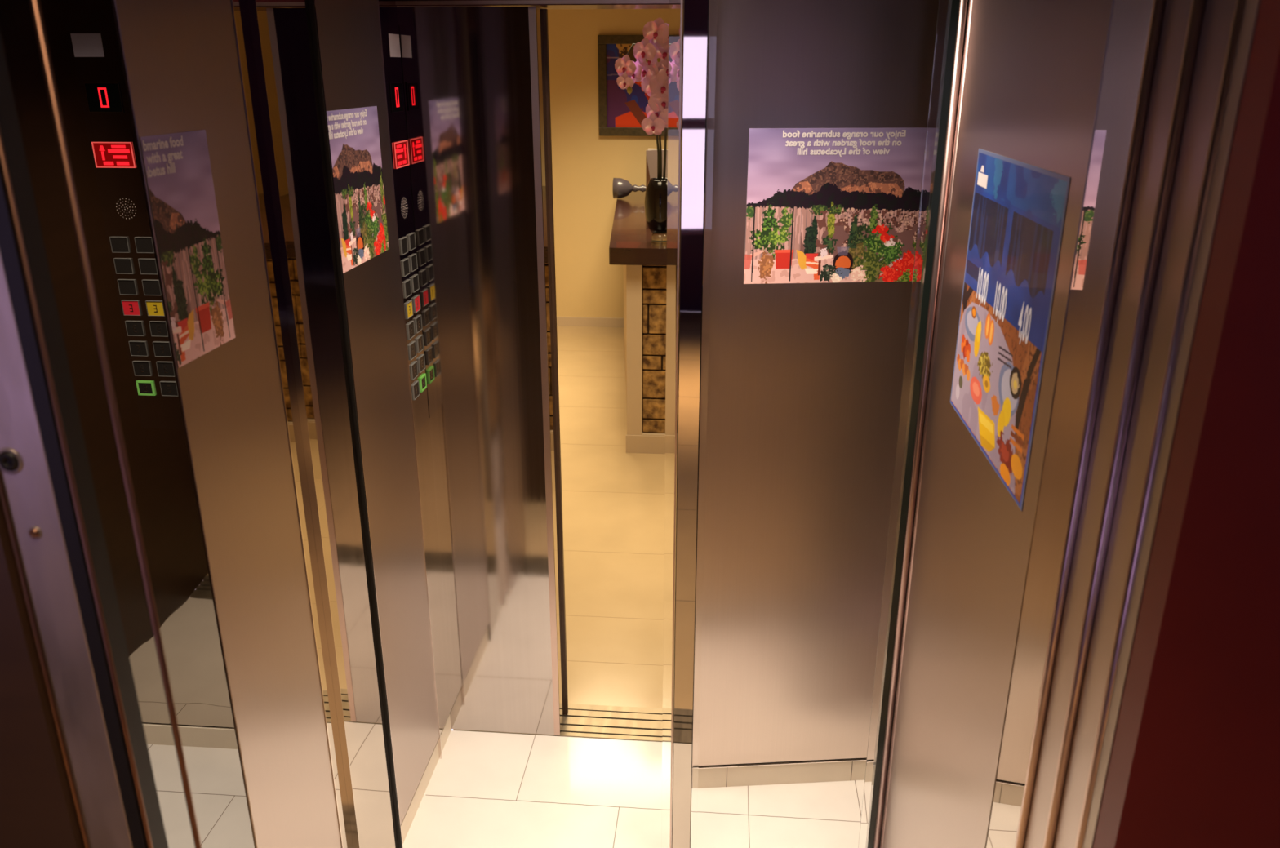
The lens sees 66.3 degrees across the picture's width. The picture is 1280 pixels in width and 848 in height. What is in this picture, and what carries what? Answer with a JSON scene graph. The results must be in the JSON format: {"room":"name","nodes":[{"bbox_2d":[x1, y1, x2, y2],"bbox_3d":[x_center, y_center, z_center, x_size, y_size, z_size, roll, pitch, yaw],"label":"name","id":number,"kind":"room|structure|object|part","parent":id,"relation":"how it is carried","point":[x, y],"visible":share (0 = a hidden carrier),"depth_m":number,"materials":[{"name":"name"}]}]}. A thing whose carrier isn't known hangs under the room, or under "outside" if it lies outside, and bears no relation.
{"room":"elevator interior","nodes":[
{"label":"elevator interior","id":0,"kind":"room"},
{"bbox_2d":[0,471,90,847],"bbox_3d":[-1.232,0.236,0.963,1.402,2.600,0.050,2,20,5],"label":"wall","id":1,"kind":"structure","parent":0,"point":[37,810],"depth_m":0.90,"materials":[{"name":"silver metal"}]},
{"bbox_2d":[0,448,22,474],"bbox_3d":[-0.519,0.031,0.805,0.023,0.023,0.004,2,20,5],"label":"screw","id":2,"kind":"object","parent":1,"relation":"attached to","point":[11,462],"visible":1,"depth_m":0.80,"materials":[{"name":"silver metal"}]},
{"bbox_2d":[27,526,41,539],"bbox_3d":[-0.511,0.092,0.826,0.011,0.011,0.004,2,20,5],"label":"screw","id":3,"kind":"object","parent":1,"relation":"attached to","point":[34,532],"visible":1,"depth_m":0.82,"materials":[{"name":"silver metal"}]},
{"bbox_2d":[0,474,90,847],"bbox_3d":[-0.532,0.380,0.934,0.005,2.350,0.005,2,20,5],"label":"trim","id":4,"kind":"structure","parent":1,"relation":"attached to","point":[3,501],"depth_m":0.87,"materials":[{"name":"brown"}]},
{"bbox_2d":[0,253,132,847],"bbox_3d":[-0.506,0.375,0.946,0.045,2.350,0.030,2,20,5],"label":"trim","id":5,"kind":"structure","parent":1,"relation":"attached to","point":[29,493],"depth_m":0.85,"materials":[{"name":"metal"}]},
{"bbox_2d":[0,0,234,727],"bbox_3d":[-1.172,-0.157,2.459,1.155,2.178,0.030,2,20,5],"label":"wall","id":6,"kind":"structure","parent":0,"point":[158,460],"depth_m":2.52,"materials":[{"name":"metal"}]},
{"bbox_2d":[66,23,183,429],"bbox_3d":[-1.214,-0.438,2.341,0.125,0.960,0.006,2,20,5],"label":"control panel","id":7,"kind":"object","parent":6,"relation":"attached to","point":[95,50],"visible":0.91,"depth_m":2.33,"materials":[{"name":"metal"}]},
{"bbox_2d":[115,198,136,218],"bbox_3d":[-1.214,-0.509,2.317,0.049,0.048,0.001,2,20,5],"label":"speaker grille","id":8,"kind":"object","parent":7,"relation":"attached to","point":[126,208],"depth_m":2.32,"materials":[{"name":"black metal"}]},
{"bbox_2d":[142,722,237,749],"bbox_3d":[-1.172,0.901,2.840,1.155,0.072,0.034,2,20,5],"label":"baseboard","id":9,"kind":"structure","parent":6,"relation":"attached to","point":[218,737],"depth_m":2.83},
{"bbox_2d":[377,0,442,759],"bbox_3d":[-0.576,-0.103,2.416,0.022,2.250,0.003,2,20,5],"label":"trim","id":10,"kind":"structure","parent":6,"relation":"attached to","point":[439,739],"depth_m":2.40,"materials":[{"name":"silver metal"}]},
{"bbox_2d":[111,0,451,847],"bbox_3d":[-0.619,0.042,2.014,0.030,2.250,1.112,2,20,5],"label":"wall","id":11,"kind":"structure","parent":0,"point":[180,58],"depth_m":1.71,"materials":[{"name":"metal"}]},
{"bbox_2d":[139,129,235,368],"bbox_3d":[-0.644,-0.255,1.410,0.001,0.314,0.170,2,20,5],"label":"poster","id":12,"kind":"object","parent":11,"relation":"attached to","point":[178,170],"visible":1,"depth_m":1.40,"materials":[{"name":"paper"}]},
{"bbox_2d":[231,0,353,847],"bbox_3d":[-0.643,0.112,1.821,0.018,2.250,0.076,2,20,5],"label":"trim","id":13,"kind":"structure","parent":11,"relation":"attached to","point":[241,8],"depth_m":1.77,"materials":[{"name":"metal"}]},
{"bbox_2d":[247,0,359,847],"bbox_3d":[-0.628,0.099,1.857,0.022,2.250,0.002,2,20,5],"label":"trim","id":14,"kind":"structure","parent":11,"relation":"attached to","point":[251,4],"depth_m":1.80,"materials":[{"name":"silver metal"}]},
{"bbox_2d":[256,0,398,847],"bbox_3d":[-0.627,0.059,1.967,0.024,2.250,0.232,2,20,5],"label":"elevator door","id":15,"kind":"structure","parent":11,"relation":"attached to","point":[285,25],"depth_m":1.93,"materials":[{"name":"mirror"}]},
{"bbox_2d":[308,0,402,847],"bbox_3d":[-0.607,0.019,2.078,0.022,2.250,0.002,2,20,5],"label":"trim","id":16,"kind":"structure","parent":11,"relation":"attached to","point":[312,11],"depth_m":2.04,"materials":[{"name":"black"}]},
{"bbox_2d":[326,106,389,273],"bbox_3d":[-0.584,-0.496,2.049,0.001,0.311,0.286,2,20,5],"label":"poster","id":17,"kind":"object","parent":11,"relation":"attached to","point":[353,133],"visible":1,"depth_m":2.04,"materials":[{"name":"paper"}]},
{"bbox_2d":[381,22,429,434],"bbox_3d":[-0.558,-0.444,2.358,0.006,0.960,0.120,2,20,5],"label":"control panel","id":18,"kind":"object","parent":11,"relation":"attached to","point":[390,33],"visible":1,"depth_m":2.34,"materials":[{"name":"metal"}]},
{"bbox_2d":[400,714,451,844],"bbox_3d":[-0.595,0.958,2.678,0.024,0.075,0.485,2,20,5],"label":"baseboard","id":19,"kind":"structure","parent":11,"relation":"attached to","point":[415,802],"depth_m":2.65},
{"bbox_2d":[453,703,673,742],"bbox_3d":[-0.196,0.913,2.967,0.710,0.043,0.155,2,20,5],"label":"trim","id":20,"kind":"structure","parent":11,"relation":"attached to","point":[581,721],"depth_m":2.94,"materials":[{"name":"silver metal"}]},
{"bbox_2d":[146,730,864,847],"bbox_3d":[-0.458,1.101,2.467,2.752,0.050,0.957,2,20,5],"label":"floor","id":21,"kind":"structure","parent":0,"point":[486,789],"depth_m":2.64,"materials":[{"name":"white tile"}]},
{"bbox_2d":[661,0,680,847],"bbox_3d":[0.062,0.033,2.039,0.020,2.250,0.004,2,20,5],"label":"trim","id":22,"kind":"structure","parent":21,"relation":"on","point":[674,16],"depth_m":2.00,"materials":[{"name":"grey metal"}]},
{"bbox_2d":[669,0,683,847],"bbox_3d":[0.075,0.032,2.043,0.003,2.250,0.021,2,20,5],"label":"trim","id":23,"kind":"structure","parent":21,"relation":"on","point":[682,1],"depth_m":2.00,"materials":[{"name":"grey metal"}]},
{"bbox_2d":[671,0,709,847],"bbox_3d":[0.101,0.032,2.042,0.046,2.250,0.028,2,20,5],"label":"trim","id":24,"kind":"structure","parent":21,"relation":"on","point":[695,12],"depth_m":1.99,"materials":[{"name":"metal"}]},
{"bbox_2d":[691,0,717,847],"bbox_3d":[0.132,0.035,2.033,0.012,2.250,0.003,2,20,5],"label":"trim","id":25,"kind":"structure","parent":21,"relation":"on","point":[713,3],"depth_m":2.00,"materials":[{"name":"grey metal"}]},
{"bbox_2d":[395,0,669,8],"bbox_3d":[-0.195,-1.096,2.241,0.710,0.264,0.162,2,20,5],"label":"wall","id":26,"kind":"structure","parent":0,"point":[630,6],"depth_m":2.25,"materials":[{"name":"red"}]},
{"bbox_2d":[396,6,568,735],"bbox_3d":[-0.403,-0.038,2.620,0.358,1.980,0.116,2,20,5],"label":"door","id":27,"kind":"structure","parent":26,"relation":"in","point":[476,79],"depth_m":2.50,"materials":[{"name":"metal"}]},
{"bbox_2d":[395,0,669,4],"bbox_3d":[-0.203,-0.949,2.205,0.710,0.008,0.006,2,20,5],"label":"trim","id":28,"kind":"structure","parent":26,"relation":"attached to","point":[492,2],"depth_m":2.21,"materials":[{"name":"silver metal"}]},
{"bbox_2d":[547,8,683,318],"bbox_3d":[1.130,-1.958,6.953,5.400,2.650,0.050,2,20,5],"label":"wall","id":29,"kind":"structure","parent":0,"point":[585,163],"depth_m":7.08,"materials":[{"name":"beige paint"}]},
{"bbox_2d":[556,316,623,327],"bbox_3d":[1.127,-0.735,7.361,5.400,0.070,0.015,2,20,5],"label":"baseboard","id":30,"kind":"structure","parent":29,"relation":"attached to","point":[561,321],"depth_m":7.48,"materials":[{"name":"beige tile"}]},
{"bbox_2d":[597,35,681,136],"bbox_3d":[0.051,-2.364,6.859,0.687,0.668,0.035,2,20,5],"label":"framed painting","id":31,"kind":"object","parent":29,"relation":"attached to","point":[620,113],"visible":0.29,"depth_m":6.89,"materials":[{"name":"paint"}]},
{"bbox_2d":[556,325,676,708],"bbox_3d":[0.923,0.119,5.178,5.400,0.050,4.720,2,20,5],"label":"floor","id":32,"kind":"structure","parent":0,"point":[613,499],"depth_m":4.14,"materials":[{"name":"tile"}]},
{"bbox_2d":[608,190,680,453],"bbox_3d":[0.921,-0.738,5.919,2.375,1.058,2.550,2,20,5],"label":"counter","id":33,"kind":"object","parent":32,"relation":"on","point":[644,261],"depth_m":4.88,"materials":[{"name":"brown wood"}]},
{"bbox_2d":[612,177,645,198],"bbox_3d":[-0.049,-1.524,6.338,0.243,0.132,0.132,2,20,5],"label":"glass goblet","id":34,"kind":"object","parent":33,"relation":"on","point":[621,188],"visible":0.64,"depth_m":6.30,"materials":[{"name":"grey"}]},
{"bbox_3d":[0.002,-1.523,6.334,0.104,0.048,0.048,2,20,5],"label":"stem","id":35,"kind":"part","parent":34,"relation":"part of","materials":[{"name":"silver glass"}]},
{"bbox_2d":[608,190,680,266],"bbox_3d":[0.921,-1.198,5.753,2.375,0.080,2.550,2,20,5],"label":"countertop","id":36,"kind":"structure","parent":33,"relation":"on","point":[631,243],"depth_m":4.87,"materials":[{"name":"brown wood"}]},
{"bbox_2d":[644,177,667,243],"bbox_3d":[0.100,-1.033,4.741,0.158,0.300,0.158,2,20,5],"label":"vase","id":37,"kind":"object","parent":33,"relation":"on","point":[655,195],"visible":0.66,"depth_m":4.68,"materials":[{"name":"black glass"}]},
{"bbox_2d":[614,17,682,179],"bbox_3d":[0.081,-1.453,4.561,0.400,0.812,0.094,2,20,5],"label":"orchid","id":38,"kind":"object","parent":37,"relation":"in","point":[651,68],"visible":0.6,"depth_m":4.50,"materials":[{"name":"pink plant"}]},
{"bbox_3d":[0.001,-1.408,4.597,0.191,0.703,0.023,-1,20,-2],"label":"stem","id":39,"kind":"part","parent":38,"relation":"part of","materials":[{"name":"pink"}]},
{"bbox_3d":[0.145,-1.400,4.603,0.135,0.683,0.023,5,20,13],"label":"stem","id":40,"kind":"part","parent":38,"relation":"part of","materials":[{"name":"green"}]},
{"bbox_3d":[0.104,-1.451,4.570,0.058,0.802,0.029,-17,26,-39],"label":"stem","id":41,"kind":"part","parent":38,"relation":"part of","materials":[{"name":"green"}]},
{"bbox_2d":[645,148,667,227],"bbox_3d":[0.091,-1.250,5.197,0.110,0.397,0.125,2,20,5],"label":"menu card","id":42,"kind":"object","parent":33,"relation":"on","point":[651,153],"visible":0.28,"depth_m":5.12,"materials":[{"name":"white"}]},
{"bbox_2d":[645,159,650,226],"bbox_3d":[0.066,-1.225,5.161,0.073,0.370,0.001,-8,22,-22],"label":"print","id":43,"kind":"object","parent":42,"relation":"attached to","point":[647,161],"depth_m":5.12,"materials":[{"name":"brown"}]},
{"bbox_3d":[0.958,-0.348,4.814,1.897,0.878,0.058,2,20,5],"label":"brick panel","id":44,"kind":"part","parent":33,"relation":"part of","materials":[{"name":"brown brick"}]},
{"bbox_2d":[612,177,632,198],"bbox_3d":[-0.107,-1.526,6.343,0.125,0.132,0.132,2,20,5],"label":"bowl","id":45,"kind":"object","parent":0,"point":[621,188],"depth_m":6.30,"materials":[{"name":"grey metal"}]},
{"bbox_2d":[692,0,938,766],"bbox_3d":[0.476,-0.107,2.310,0.693,2.171,0.018,-1,20,-4],"label":"wall","id":46,"kind":"structure","parent":0,"point":[805,380],"depth_m":2.33,"materials":[{"name":"metal"}]},
{"bbox_2d":[692,757,866,788],"bbox_3d":[0.475,0.949,2.698,0.693,0.079,0.023,-1,20,-4],"label":"baseboard","id":47,"kind":"structure","parent":46,"relation":"attached to","point":[850,769],"depth_m":2.69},
{"bbox_2d":[743,127,927,284],"bbox_3d":[0.440,-0.478,2.163,0.415,0.336,0.001,-1,20,-4],"label":"poster","id":48,"kind":"object","parent":46,"relation":"attached to","point":[824,205],"visible":0.93,"depth_m":2.16,"materials":[{"name":"paper"}]},
{"bbox_2d":[882,0,1114,847],"bbox_3d":[0.556,0.174,1.649,0.030,2.250,0.677,2,20,5],"label":"wall","id":49,"kind":"structure","parent":0,"point":[1034,70],"depth_m":1.55,"materials":[{"name":"metal"}]},
{"bbox_2d":[857,0,951,847],"bbox_3d":[0.533,0.047,2.000,0.019,2.250,0.004,2,20,5],"label":"trim","id":50,"kind":"structure","parent":49,"relation":"attached to","point":[944,8],"depth_m":1.96,"materials":[{"name":"grey metal"}]},
{"bbox_2d":[866,0,959,847],"bbox_3d":[0.550,0.045,2.006,0.013,2.250,0.037,2,20,5],"label":"trim","id":51,"kind":"structure","parent":49,"relation":"attached to","point":[954,4],"depth_m":1.95,"materials":[{"name":"black"}]},
{"bbox_2d":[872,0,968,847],"bbox_3d":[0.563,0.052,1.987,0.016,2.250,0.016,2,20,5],"label":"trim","id":52,"kind":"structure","parent":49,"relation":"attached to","point":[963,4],"depth_m":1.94,"materials":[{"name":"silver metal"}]},
{"bbox_2d":[880,0,973,847],"bbox_3d":[0.576,0.057,1.974,0.017,2.250,0.017,2,20,5],"label":"trim","id":53,"kind":"structure","parent":49,"relation":"attached to","point":[969,15],"depth_m":1.93,"materials":[{"name":"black metal"}]},
{"bbox_2d":[950,148,1070,511],"bbox_3d":[0.536,-0.167,1.467,0.001,0.440,0.462,2,20,5],"label":"poster","id":54,"kind":"object","parent":49,"relation":"attached to","point":[1017,218],"visible":1,"depth_m":1.42,"materials":[{"name":"paper"}]},
{"bbox_2d":[986,0,1153,847],"bbox_3d":[0.522,0.309,1.276,0.029,2.250,0.116,2,20,5],"label":"trim","id":55,"kind":"structure","parent":49,"relation":"attached to","point":[1131,19],"depth_m":1.15,"materials":[{"name":"metal"}]},
{"bbox_2d":[1014,0,1166,847],"bbox_3d":[0.502,0.332,1.214,0.012,2.250,0.012,2,20,5],"label":"trim","id":56,"kind":"structure","parent":49,"relation":"attached to","point":[1158,6],"depth_m":1.08,"materials":[{"name":"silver metal"}]},
{"bbox_2d":[1093,0,1279,847],"bbox_3d":[1.573,0.274,0.859,2.190,2.600,0.044,2,20,5],"label":"wall","id":57,"kind":"structure","parent":0,"point":[1194,762],"depth_m":0.89,"materials":[{"name":"red paint"}]},
{"bbox_2d":[1042,0,1206,847],"bbox_3d":[0.495,0.361,1.132,0.012,2.250,0.012,2,20,5],"label":"trim","id":58,"kind":"structure","parent":57,"relation":"attached to","point":[1197,10],"depth_m":0.98,"materials":[{"name":"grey metal"}]},
{"bbox_2d":[1075,0,1246,847],"bbox_3d":[0.487,0.389,1.054,0.012,2.250,0.012,2,20,5],"label":"trim","id":59,"kind":"structure","parent":57,"relation":"attached to","point":[1239,8],"depth_m":0.90,"materials":[{"name":"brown metal"}]},
{"bbox_2d":[1082,0,1260,847],"bbox_3d":[0.499,0.395,1.038,0.031,2.250,0.020,2,20,5],"label":"trim","id":60,"kind":"structure","parent":57,"relation":"attached to","point":[1249,19],"depth_m":0.88,"materials":[{"name":"metal"}]},
{"bbox_3d":[0.575,0.228,1.500,0.025,2.250,1.015,2,20,5],"label":"wall","id":61,"kind":"structure","parent":0,"visible":0},
{"bbox_2d":[1023,0,1191,847],"bbox_3d":[0.514,0.347,1.172,0.026,2.250,0.074,2,20,5],"label":"trim","id":62,"kind":"structure","parent":61,"relation":"attached to","point":[1176,14],"depth_m":1.04,"materials":[{"name":"metal"}]},
{"bbox_2d":[1053,0,1235,847],"bbox_3d":[0.507,0.376,1.092,0.026,2.250,0.070,2,20,5],"label":"trim","id":63,"kind":"structure","parent":61,"relation":"attached to","point":[1219,14],"depth_m":0.95,"materials":[{"name":"metal"}]},
{"bbox_3d":[-0.715,-0.878,0.517,2.440,0.300,0.040,2,20,5],"label":"wall","id":64,"kind":"structure","parent":0,"visible":0},
{"bbox_2d":[0,33,168,847],"bbox_3d":[-0.477,0.377,0.943,0.013,2.350,0.032,2,20,5],"label":"trim","id":65,"kind":"structure","parent":64,"relation":"attached to","point":[10,130],"depth_m":0.81,"materials":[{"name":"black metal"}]},
{"bbox_2d":[30,0,201,847],"bbox_3d":[-0.420,0.383,0.925,0.006,2.350,0.006,2,20,5],"label":"trim","id":66,"kind":"structure","parent":64,"relation":"attached to","point":[35,5],"depth_m":0.78,"materials":[{"name":"brown"}]}
]}

